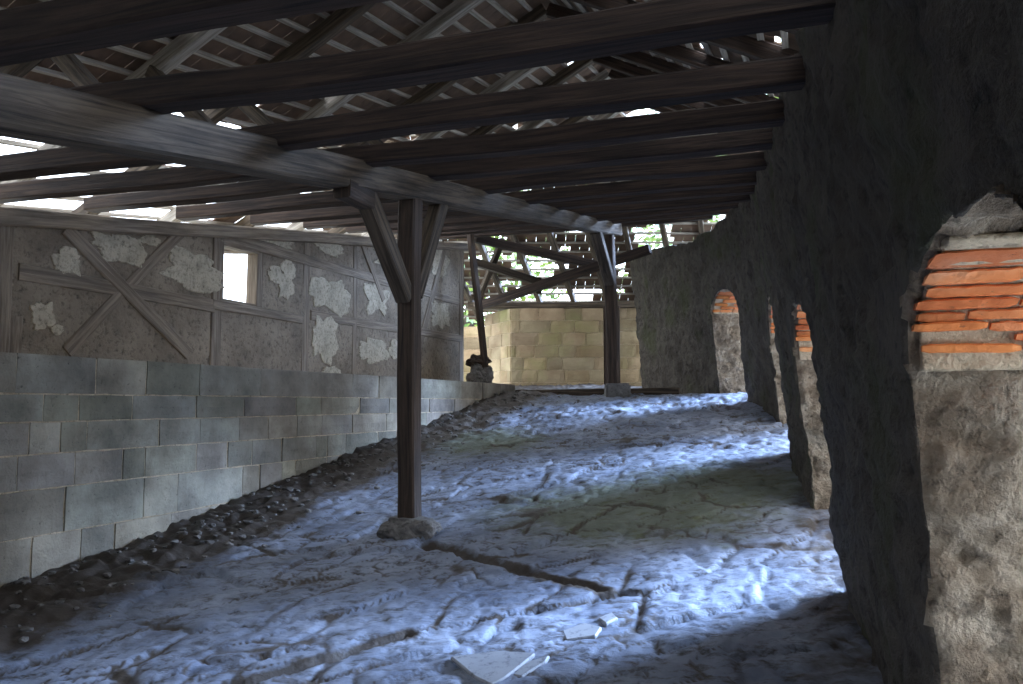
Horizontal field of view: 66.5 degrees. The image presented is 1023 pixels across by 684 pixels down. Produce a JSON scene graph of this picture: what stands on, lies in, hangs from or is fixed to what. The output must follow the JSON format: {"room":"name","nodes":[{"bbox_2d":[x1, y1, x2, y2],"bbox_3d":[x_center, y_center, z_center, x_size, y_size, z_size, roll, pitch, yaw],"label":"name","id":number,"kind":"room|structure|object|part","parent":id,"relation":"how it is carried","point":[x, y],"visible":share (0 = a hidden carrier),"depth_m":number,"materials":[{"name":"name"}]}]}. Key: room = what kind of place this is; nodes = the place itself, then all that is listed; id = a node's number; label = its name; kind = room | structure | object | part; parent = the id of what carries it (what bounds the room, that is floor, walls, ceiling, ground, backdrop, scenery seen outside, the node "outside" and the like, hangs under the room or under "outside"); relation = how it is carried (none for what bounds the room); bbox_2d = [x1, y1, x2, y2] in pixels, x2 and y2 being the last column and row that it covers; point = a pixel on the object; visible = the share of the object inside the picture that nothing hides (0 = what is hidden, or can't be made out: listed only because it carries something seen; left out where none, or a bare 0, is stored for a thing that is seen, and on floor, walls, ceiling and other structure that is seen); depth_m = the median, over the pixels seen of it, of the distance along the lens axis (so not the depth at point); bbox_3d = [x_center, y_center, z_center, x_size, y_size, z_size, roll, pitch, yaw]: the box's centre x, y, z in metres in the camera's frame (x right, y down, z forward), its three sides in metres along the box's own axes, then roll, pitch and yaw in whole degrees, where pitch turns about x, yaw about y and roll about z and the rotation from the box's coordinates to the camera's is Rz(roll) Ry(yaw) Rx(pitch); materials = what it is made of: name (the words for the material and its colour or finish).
{"room":"farm building","nodes":[
{"label":"farm building","id":0,"kind":"room"},
{"bbox_2d":[0,207,467,380],"bbox_3d":[-3.514,-0.951,6.223,0.186,2.640,15.424,-2,-5,21],"label":"wall","id":1,"kind":"structure","parent":0,"point":[72,284],"depth_m":7.53,"materials":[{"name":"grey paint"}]},
{"bbox_3d":[-3.715,-0.360,5.655,0.102,1.020,0.136,-2,-5,21],"label":"post","id":2,"kind":"part","parent":1,"relation":"part of","materials":[{"name":"brown wood"}]},
{"bbox_3d":[-3.699,-0.360,5.751,0.110,1.035,0.166,-2,-5,21],"label":"post","id":3,"kind":"part","parent":1,"relation":"part of","materials":[{"name":"brown wood"}]},
{"bbox_3d":[-3.322,-0.436,6.725,0.112,0.151,2.037,-2,-5,21],"label":"rail","id":4,"kind":"part","parent":1,"relation":"part of","materials":[{"name":"brown wood"}]},
{"bbox_3d":[-2.949,-0.378,7.715,0.108,1.377,0.154,-2,-5,20],"label":"post","id":5,"kind":"part","parent":1,"relation":"part of","materials":[{"name":"brown wood"}]},
{"bbox_3d":[-3.515,-0.951,6.223,0.182,2.640,15.424,-2,-5,21],"label":"plate","id":6,"kind":"part","parent":1,"relation":"part of","materials":[{"name":"brown wood"}]},
{"bbox_2d":[222,243,259,306],"bbox_3d":[-2.854,-0.684,8.062,0.150,0.630,0.590,-2,-5,21],"label":"window","id":7,"kind":"structure","parent":1,"relation":"in","point":[253,257],"depth_m":8.28,"materials":[{"name":"brown wood"}]},
{"bbox_3d":[-2.858,-0.394,8.037,0.142,0.048,0.545,-2,-5,21],"label":"sill","id":8,"kind":"part","parent":7,"relation":"part of","materials":[{"name":"brown wood"}]},
{"bbox_3d":[-2.707,-0.314,8.331,0.104,0.108,1.453,-2,-5,20],"label":"rail","id":9,"kind":"part","parent":1,"relation":"part of","materials":[{"name":"brown wood"}]},
{"bbox_3d":[-2.728,-0.661,8.352,0.106,0.637,0.102,-2,-5,20],"label":"post","id":10,"kind":"part","parent":1,"relation":"part of","materials":[{"name":"brown wood"}]},
{"bbox_3d":[-2.438,-0.390,9.099,0.109,1.615,0.145,-2,-5,20],"label":"post","id":11,"kind":"part","parent":1,"relation":"part of","materials":[{"name":"brown wood"}]},
{"bbox_3d":[-1.920,-0.862,10.487,0.114,0.161,5.911,-2,-5,20],"label":"rail","id":12,"kind":"part","parent":1,"relation":"part of","materials":[{"name":"brown wood"}]},
{"bbox_3d":[-2.065,-0.399,10.087,0.110,1.788,0.109,-2,-5,19],"label":"post","id":13,"kind":"part","parent":1,"relation":"part of","materials":[{"name":"brown wood"}]},
{"bbox_3d":[-1.637,-0.186,11.189,0.117,0.175,4.304,-2,-5,21],"label":"rail","id":14,"kind":"part","parent":1,"relation":"part of","materials":[{"name":"brown wood"}]},
{"bbox_3d":[-0.896,-0.426,13.209,0.113,2.329,0.151,-2,-5,20],"label":"post","id":15,"kind":"part","parent":1,"relation":"part of","materials":[{"name":"brown wood"}]},
{"bbox_2d":[0,352,514,587],"bbox_3d":[-3.312,1.389,5.570,1.515,2.499,15.234,-2,-5,21],"label":"wall","id":16,"kind":"structure","parent":0,"point":[98,455],"depth_m":5.51,"materials":[{"name":"grey concrete"}]},
{"bbox_2d":[466,363,493,382],"bbox_3d":[-0.503,0.536,12.427,0.452,0.439,0.423,0,-4,0],"label":"boulder","id":17,"kind":"object","parent":16,"relation":"on","point":[477,373],"visible":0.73,"depth_m":12.27,"materials":[{"name":"grey stone"}]},
{"bbox_2d":[467,234,488,367],"bbox_3d":[-0.544,-0.685,12.542,0.105,2.218,0.476,4,-6,-43],"label":"leaning pole","id":18,"kind":"object","parent":17,"relation":"on","point":[470,237],"visible":0.98,"depth_m":12.51,"materials":[{"name":"brown wood"}]},
{"bbox_2d":[465,354,491,366],"bbox_3d":[-0.523,0.310,12.443,0.432,0.243,0.328,0,-4,0],"label":"rubble","id":19,"kind":"object","parent":17,"relation":"on","point":[473,359],"visible":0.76,"depth_m":12.37,"materials":[{"name":"brown stone"}]},
{"bbox_2d":[0,0,798,253],"bbox_3d":[-0.925,-2.195,5.782,8.189,5.143,16.428,-2,-5,21],"label":"roof","id":20,"kind":"structure","parent":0,"point":[386,23],"depth_m":7.12,"materials":[{"name":"ceramic"}]},
{"bbox_2d":[0,59,43,77],"bbox_3d":[-3.090,-1.919,5.076,4.372,2.524,0.105,-1,-5,17],"label":"rafter","id":21,"kind":"object","parent":20,"relation":"attached to","point":[21,69],"visible":0.13,"depth_m":5.09,"materials":[{"name":"brown wood"}]},
{"bbox_2d":[0,27,226,206],"bbox_3d":[-2.780,-1.998,5.907,4.373,2.522,0.104,-1,-5,17],"label":"rafter","id":22,"kind":"object","parent":20,"relation":"attached to","point":[183,46],"visible":0.25,"depth_m":5.80,"materials":[{"name":"grey wood"}]},
{"bbox_2d":[72,3,377,214],"bbox_3d":[-2.454,-2.083,6.786,4.372,2.520,0.115,-1,-5,17],"label":"rafter","id":23,"kind":"object","parent":20,"relation":"attached to","point":[340,19],"visible":0.22,"depth_m":6.55,"materials":[{"name":"brown wood"}]},
{"bbox_2d":[158,0,484,221],"bbox_3d":[-2.086,-2.178,7.776,4.372,2.521,0.108,-1,-5,17],"label":"rafter","id":24,"kind":"object","parent":20,"relation":"attached to","point":[457,9],"visible":0.3,"depth_m":7.41,"materials":[{"name":"grey wood"}]},
{"bbox_2d":[233,3,547,226],"bbox_3d":[-1.697,-2.277,8.824,4.372,2.524,0.111,-1,-5,17],"label":"rafter","id":25,"kind":"object","parent":20,"relation":"attached to","point":[431,91],"visible":0.15,"depth_m":8.56,"materials":[{"name":"wood"}]},
{"bbox_2d":[285,67,539,230],"bbox_3d":[-1.342,-2.361,9.768,4.373,2.521,0.114,-1,-5,17],"label":"rafter","id":26,"kind":"object","parent":20,"relation":"attached to","point":[512,78],"visible":0.16,"depth_m":9.41,"materials":[{"name":"grey wood"}]},
{"bbox_2d":[327,59,593,233],"bbox_3d":[-1.010,-2.448,10.663,4.367,2.530,0.107,-1,-5,17],"label":"rafter","id":27,"kind":"object","parent":20,"relation":"attached to","point":[576,67],"visible":0.22,"depth_m":10.20,"materials":[{"name":"wood"}]},
{"bbox_2d":[359,69,610,236],"bbox_3d":[-0.693,-2.529,11.515,4.373,2.522,0.108,-1,-5,17],"label":"rafter","id":28,"kind":"object","parent":20,"relation":"attached to","point":[603,75],"visible":0.09,"depth_m":11.19,"materials":[{"name":"wood"}]},
{"bbox_2d":[394,116,588,237],"bbox_3d":[-0.374,-2.608,12.368,4.372,2.524,0.108,-1,-5,17],"label":"rafter","id":29,"kind":"object","parent":20,"relation":"attached to","point":[570,120],"visible":0.06,"depth_m":11.98,"materials":[{"name":"brown wood"}]},
{"bbox_2d":[475,237,595,265],"bbox_3d":[0.565,-1.533,13.511,2.510,0.482,0.126,2,-5,-21],"label":"tie beam","id":30,"kind":"structure","parent":20,"relation":"attached to","point":[487,241],"depth_m":13.39,"materials":[{"name":"brown wood"}]},
{"bbox_2d":[482,244,651,308],"bbox_3d":[0.836,-1.097,13.580,3.296,0.908,0.158,-2,-5,27],"label":"tie beam","id":31,"kind":"structure","parent":20,"relation":"attached to","point":[645,250],"depth_m":13.51,"materials":[{"name":"brown wood"}]},
{"bbox_2d":[473,238,504,306],"bbox_3d":[-0.404,-1.210,13.889,0.105,1.076,1.280,2,-5,-24],"label":"strut","id":32,"kind":"object","parent":31,"relation":"attached to","point":[497,252],"visible":0.56,"depth_m":13.85,"materials":[{"name":"brown wood"}]},
{"bbox_2d":[477,258,542,283],"bbox_3d":[-0.025,-1.216,13.788,1.379,0.437,0.125,2,-5,-22],"label":"tie beam","id":33,"kind":"structure","parent":32,"relation":"attached to","point":[482,264],"depth_m":13.71,"materials":[{"name":"brown wood"}]},
{"bbox_2d":[593,112,620,119],"bbox_3d":[-0.093,-2.681,13.128,4.372,2.522,0.112,-1,-5,17],"label":"rafter","id":34,"kind":"object","parent":20,"relation":"attached to","point":[609,115],"visible":0.04,"depth_m":12.65,"materials":[{"name":"grey wood"}]},
{"bbox_2d":[608,69,714,108],"bbox_3d":[2.954,-2.862,10.067,3.574,2.087,0.110,-2,-5,28],"label":"rafter","id":35,"kind":"object","parent":20,"relation":"attached to","point":[612,74],"visible":0.05,"depth_m":10.41,"materials":[{"name":"brown wood"}]},
{"bbox_2d":[546,3,778,94],"bbox_3d":[1.950,-2.603,7.373,3.576,2.081,0.106,-2,-5,28],"label":"rafter","id":36,"kind":"object","parent":20,"relation":"attached to","point":[678,53],"visible":0.19,"depth_m":7.52,"materials":[{"name":"brown wood"}]},
{"bbox_2d":[593,56,742,106],"bbox_3d":[2.635,-2.779,9.215,3.574,2.083,0.117,-2,-5,28],"label":"rafter","id":37,"kind":"object","parent":20,"relation":"attached to","point":[629,69],"visible":0.23,"depth_m":9.82,"materials":[{"name":"brown wood"}]},
{"bbox_2d":[570,0,798,59],"bbox_3d":[1.563,-2.506,6.333,3.573,2.088,0.112,-2,-5,28],"label":"rafter","id":38,"kind":"object","parent":20,"relation":"attached to","point":[744,45],"visible":0.24,"depth_m":6.14,"materials":[{"name":"brown wood"}]},
{"bbox_2d":[613,51,777,102],"bbox_3d":[2.302,-2.696,8.316,3.573,2.087,0.108,-2,-5,28],"label":"rafter","id":39,"kind":"object","parent":20,"relation":"attached to","point":[644,60],"visible":0.21,"depth_m":8.65,"materials":[{"name":"brown wood"}]},
{"bbox_2d":[664,105,730,131],"bbox_3d":[3.272,-2.942,10.920,3.574,2.083,0.109,-2,-5,28],"label":"rafter","id":40,"kind":"object","parent":20,"relation":"attached to","point":[673,107],"visible":0.02,"depth_m":11.36,"materials":[{"name":"grey wood"}]},
{"bbox_2d":[649,107,763,150],"bbox_3d":[3.551,-3.011,11.677,3.576,2.082,0.113,-2,-5,28],"label":"rafter","id":41,"kind":"object","parent":20,"relation":"attached to","point":[658,109],"visible":0.04,"depth_m":12.30,"materials":[{"name":"grey wood"}]},
{"bbox_2d":[781,27,803,34],"bbox_3d":[1.193,-2.413,5.337,3.569,2.093,0.106,-2,-5,28],"label":"rafter","id":42,"kind":"object","parent":20,"relation":"attached to","point":[792,31],"visible":0.02,"depth_m":4.97,"materials":[{"name":"brown wood"}]},
{"bbox_2d":[0,383,883,683],"bbox_3d":[0.976,1.158,8.539,6.930,2.476,23.193,-2,-5,21],"label":"floor","id":43,"kind":"structure","parent":0,"point":[687,519],"depth_m":4.60,"materials":[{"name":"grey stone"}]},
{"bbox_2d":[0,391,559,683],"bbox_3d":[-1.176,1.141,7.219,1.359,1.518,9.829,-2,-5,20],"label":"rubble","id":44,"kind":"object","parent":43,"relation":"on","point":[73,567],"visible":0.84,"depth_m":5.72,"materials":[{"name":"grey stone"}]},
{"bbox_2d":[377,515,442,540],"bbox_3d":[-0.715,1.351,5.474,0.415,0.244,0.350,-1,-5,18],"label":"footing stone","id":45,"kind":"object","parent":43,"relation":"on","point":[396,528],"visible":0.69,"depth_m":5.37,"materials":[{"name":"grey stone"}]},
{"bbox_2d":[359,192,447,517],"bbox_3d":[-0.762,0.035,5.536,0.154,2.422,1.252,-2,-5,21],"label":"timber post","id":46,"kind":"object","parent":45,"relation":"on","point":[406,264],"visible":0.93,"depth_m":5.53,"materials":[{"name":"brown wood"}]},
{"bbox_2d":[0,73,621,235],"bbox_3d":[-0.835,-1.109,5.452,0.178,2.469,14.027,-2,-5,21],"label":"support beam","id":47,"kind":"structure","parent":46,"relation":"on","point":[30,110],"depth_m":3.68,"materials":[{"name":"brown wood"}]},
{"bbox_2d":[0,0,390,66],"bbox_3d":[-1.906,-0.965,2.575,6.332,0.162,0.146,-1,-5,17],"label":"joist","id":48,"kind":"object","parent":47,"relation":"attached to","point":[52,28],"visible":1,"depth_m":2.31,"materials":[{"name":"brown wood"}]},
{"bbox_2d":[0,99,784,203],"bbox_3d":[-1.077,-1.196,5.070,6.147,0.170,0.130,-1,-5,16],"label":"joist","id":49,"kind":"object","parent":47,"relation":"attached to","point":[769,113],"visible":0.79,"depth_m":4.77,"materials":[{"name":"brown wood"}]},
{"bbox_2d":[145,65,214,123],"bbox_3d":[-2.275,-1.632,5.575,1.028,0.895,0.092,-3,-5,30],"label":"strut","id":50,"kind":"object","parent":49,"relation":"on","point":[152,70],"visible":0.17,"depth_m":5.54,"materials":[{"name":"brown wood"}]},
{"bbox_2d":[0,54,805,181],"bbox_3d":[-1.354,-1.113,4.230,6.213,0.163,0.149,-1,-5,17],"label":"joist","id":51,"kind":"object","parent":47,"relation":"attached to","point":[786,73],"visible":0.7,"depth_m":3.80,"materials":[{"name":"brown wood"}]},
{"bbox_2d":[51,54,99,86],"bbox_3d":[-2.576,-1.560,4.747,1.027,0.898,0.096,-3,-5,30],"label":"strut","id":52,"kind":"object","parent":51,"relation":"on","point":[71,66],"visible":0.3,"depth_m":4.78,"materials":[{"name":"wood"}]},
{"bbox_2d":[83,127,772,212],"bbox_3d":[-0.793,-1.286,5.961,6.057,0.158,0.154,-1,-5,17],"label":"joist","id":53,"kind":"object","parent":47,"relation":"attached to","point":[752,140],"visible":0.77,"depth_m":5.67,"materials":[{"name":"brown wood"}]},
{"bbox_2d":[238,105,273,125],"bbox_3d":[-1.945,-1.722,6.450,1.029,0.895,0.093,-2,-5,29],"label":"strut","id":54,"kind":"object","parent":53,"relation":"on","point":[253,112],"visible":0.23,"depth_m":6.53,"materials":[{"name":"grey wood"}]},
{"bbox_2d":[67,0,835,113],"bbox_3d":[-1.635,-1.049,3.389,6.273,0.184,0.152,-1,-5,17],"label":"joist","id":55,"kind":"object","parent":47,"relation":"attached to","point":[654,24],"visible":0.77,"depth_m":2.89,"materials":[{"name":"brown wood"}]},
{"bbox_2d":[176,151,766,220],"bbox_3d":[-0.471,-1.375,6.972,5.956,0.177,0.156,-1,-5,17],"label":"joist","id":56,"kind":"object","parent":47,"relation":"attached to","point":[751,161],"visible":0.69,"depth_m":6.68,"materials":[{"name":"brown wood"}]},
{"bbox_2d":[250,171,756,225],"bbox_3d":[-0.133,-1.467,8.025,5.853,0.160,0.139,-1,-5,17],"label":"joist","id":57,"kind":"object","parent":47,"relation":"attached to","point":[650,186],"visible":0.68,"depth_m":7.74,"materials":[{"name":"brown wood"}]},
{"bbox_2d":[303,185,754,229],"bbox_3d":[0.186,-1.562,8.984,5.784,0.159,0.152,-1,-5,17],"label":"joist","id":58,"kind":"object","parent":47,"relation":"attached to","point":[750,189],"visible":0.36,"depth_m":8.67,"materials":[{"name":"brown wood"}]},
{"bbox_2d":[345,195,750,232],"bbox_3d":[0.467,-1.644,9.894,5.675,0.172,0.144,-1,-5,17],"label":"joist","id":59,"kind":"object","parent":47,"relation":"attached to","point":[698,202],"visible":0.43,"depth_m":9.58,"materials":[{"name":"brown wood"}]},
{"bbox_2d":[392,203,738,234],"bbox_3d":[0.648,-1.725,10.779,5.395,0.186,0.140,-1,-5,17],"label":"joist","id":60,"kind":"object","parent":47,"relation":"attached to","point":[627,215],"visible":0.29,"depth_m":10.50,"materials":[{"name":"brown wood"}]},
{"bbox_2d":[439,216,712,239],"bbox_3d":[0.863,-1.860,12.510,4.588,0.172,0.125,-1,-5,17],"label":"joist","id":61,"kind":"object","parent":47,"relation":"attached to","point":[690,219],"visible":0.31,"depth_m":12.50,"materials":[{"name":"brown wood"}]},
{"bbox_2d":[440,209,729,235],"bbox_3d":[0.800,-1.796,11.682,5.049,0.175,0.135,-1,-5,17],"label":"joist","id":62,"kind":"object","parent":47,"relation":"attached to","point":[723,211],"visible":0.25,"depth_m":11.42,"materials":[{"name":"brown wood"}]},
{"bbox_2d":[333,179,374,209],"bbox_3d":[-0.996,-0.937,4.958,0.121,0.122,0.316,-1,-5,18],"label":"stub","id":63,"kind":"object","parent":46,"relation":"attached to","point":[358,197],"visible":0.92,"depth_m":4.89,"materials":[{"name":"brown wood"}]},
{"bbox_2d":[451,651,534,683],"bbox_3d":[-0.088,1.398,3.396,0.321,0.066,0.314,-4,-6,43],"label":"loose slab","id":64,"kind":"object","parent":43,"relation":"on","point":[493,667],"visible":0.99,"depth_m":3.35,"materials":[{"name":"grey stone"}]},
{"bbox_2d":[514,656,549,677],"bbox_3d":[0.086,1.392,3.339,0.064,0.051,0.223,-4,-6,41],"label":"loose slab","id":65,"kind":"object","parent":43,"relation":"on","point":[532,665],"visible":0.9,"depth_m":3.32,"materials":[{"name":"grey stone"}]},
{"bbox_2d":[563,623,601,640],"bbox_3d":[0.335,1.386,3.719,0.198,0.050,0.153,1,-5,-12],"label":"loose slab","id":66,"kind":"object","parent":43,"relation":"on","point":[584,630],"visible":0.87,"depth_m":3.69,"materials":[{"name":"grey stone"}]},
{"bbox_2d":[515,387,679,395],"bbox_3d":[1.284,0.773,12.026,2.580,0.125,0.129,-2,-5,21],"label":"kerb timber","id":67,"kind":"object","parent":43,"relation":"on","point":[671,390],"visible":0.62,"depth_m":11.94,"materials":[{"name":"wood"}]},
{"bbox_2d":[599,612,616,625],"bbox_3d":[0.480,1.366,3.840,0.112,0.040,0.074,3,-6,-38],"label":"loose slab","id":68,"kind":"object","parent":43,"relation":"on","point":[607,619],"visible":1,"depth_m":3.83,"materials":[{"name":"grey stone"}]},
{"bbox_2d":[604,383,630,397],"bbox_3d":[1.559,0.741,11.480,0.374,0.271,0.334,0,-4,0],"label":"block","id":69,"kind":"object","parent":43,"relation":"on","point":[622,390],"visible":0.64,"depth_m":11.32,"materials":[{"name":"grey stone"}]},
{"bbox_2d":[590,232,619,382],"bbox_3d":[1.323,-0.499,11.176,0.218,2.290,1.035,-2,-5,22],"label":"timber post","id":70,"kind":"object","parent":69,"relation":"on","point":[604,245],"visible":0.96,"depth_m":11.46,"materials":[{"name":"brown wood"}]},
{"bbox_2d":[464,326,479,381],"bbox_3d":[-0.992,0.444,17.711,1.195,1.556,0.410,-1,-5,10],"label":"wall","id":71,"kind":"structure","parent":0,"point":[471,339],"depth_m":17.53,"materials":[{"name":"yellow stone"}]},
{"bbox_2d":[484,309,510,383],"bbox_3d":[-0.207,0.243,16.493,0.262,1.767,1.310,2,-5,-26],"label":"wall","id":72,"kind":"structure","parent":0,"point":[497,324],"depth_m":16.32,"materials":[{"name":"yellow stone"}]},
{"bbox_2d":[318,109,757,319],"bbox_3d":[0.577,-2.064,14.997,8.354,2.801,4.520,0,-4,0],"label":"trees","id":73,"kind":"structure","parent":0,"point":[681,233],"depth_m":15.41,"materials":[{"name":"plant"}]},
{"bbox_2d":[385,140,475,316],"bbox_3d":[-1.359,-1.933,14.996,0.116,2.713,4.488,-1,-5,18],"label":"rafter","id":74,"kind":"object","parent":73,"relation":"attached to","point":[467,293],"visible":0.12,"depth_m":16.17,"materials":[{"name":"brown wood"}]},
{"bbox_2d":[474,238,508,301],"bbox_3d":[-0.639,-1.934,14.996,0.121,2.709,4.488,-1,-5,18],"label":"rafter","id":75,"kind":"object","parent":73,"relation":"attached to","point":[482,249],"visible":0.22,"depth_m":15.70,"materials":[{"name":"brown wood"}]},
{"bbox_2d":[499,193,542,301],"bbox_3d":[0.079,-1.933,14.996,0.106,2.706,4.489,-1,-5,18],"label":"rafter","id":76,"kind":"object","parent":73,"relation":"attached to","point":[514,238],"visible":0.23,"depth_m":15.45,"materials":[{"name":"brown wood"}]},
{"bbox_2d":[531,188,576,301],"bbox_3d":[0.797,-1.932,14.996,0.109,2.707,4.489,-1,-5,18],"label":"rafter","id":77,"kind":"object","parent":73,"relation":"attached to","point":[551,236],"visible":0.31,"depth_m":15.51,"materials":[{"name":"brown wood"}]},
{"bbox_2d":[570,185,604,300],"bbox_3d":[1.521,-1.933,14.996,0.116,2.708,4.491,-1,-5,18],"label":"rafter","id":78,"kind":"object","parent":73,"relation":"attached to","point":[588,236],"visible":0.16,"depth_m":15.26,"materials":[{"name":"brown wood"}]},
{"bbox_2d":[612,181,632,261],"bbox_3d":[2.238,-1.933,14.997,0.116,2.707,4.490,-1,-5,18],"label":"rafter","id":79,"kind":"object","parent":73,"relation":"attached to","point":[625,230],"visible":0.16,"depth_m":14.87,"materials":[{"name":"grey wood"}]},
{"bbox_2d":[659,224,668,246],"bbox_3d":[2.957,-1.934,14.998,0.108,2.713,4.486,-1,-5,18],"label":"rafter","id":80,"kind":"object","parent":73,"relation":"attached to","point":[663,231],"visible":0.09,"depth_m":14.79,"materials":[{"name":"brown wood"}]},
{"bbox_2d":[697,220,704,233],"bbox_3d":[3.678,-1.933,14.996,0.108,2.707,4.488,-1,-5,18],"label":"rafter","id":81,"kind":"object","parent":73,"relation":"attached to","point":[700,223],"visible":0.08,"depth_m":14.62,"materials":[{"name":"grey wood"}]},
{"bbox_2d":[511,308,603,385],"bbox_3d":[0.932,0.218,16.176,1.884,1.769,0.712,0,-4,0],"label":"wall","id":82,"kind":"structure","parent":0,"point":[550,346],"depth_m":15.84,"materials":[{"name":"yellow stone"}]},
{"bbox_2d":[468,301,634,308],"bbox_3d":[1.350,-0.763,16.155,4.502,0.173,0.214,0,-4,-1],"label":"wall plate","id":83,"kind":"object","parent":82,"relation":"on","point":[623,304],"visible":0.52,"depth_m":16.04,"materials":[{"name":"brown wood"}]},
{"bbox_2d":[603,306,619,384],"bbox_3d":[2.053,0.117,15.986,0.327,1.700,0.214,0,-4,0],"label":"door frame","id":84,"kind":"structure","parent":82,"relation":"attached to","point":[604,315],"depth_m":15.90,"materials":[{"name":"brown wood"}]},
{"bbox_2d":[620,308,641,385],"bbox_3d":[2.632,0.203,16.427,0.867,1.836,0.613,0,-4,0],"label":"wall","id":85,"kind":"structure","parent":0,"point":[630,364],"depth_m":16.14,"materials":[{"name":"yellow stone"}]},
{"bbox_2d":[630,0,1022,683],"bbox_3d":[2.212,0.117,5.625,2.475,5.088,18.544,-1,-5,8],"label":"wall","id":86,"kind":"structure","parent":0,"point":[866,295],"depth_m":2.10,"materials":[{"name":"stone"}]},
{"label":"ground","id":87,"kind":"structure","parent":0,"visible":0},
{"bbox_2d":[464,190,569,326],"bbox_3d":[-1.509,-0.645,25.099,7.387,11.212,7.154,0,-4,0],"label":"leafy tree","id":88,"kind":"object","parent":87,"relation":"on","point":[467,323],"visible":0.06,"depth_m":24.70,"materials":[{"name":"green plant"}]}
]}

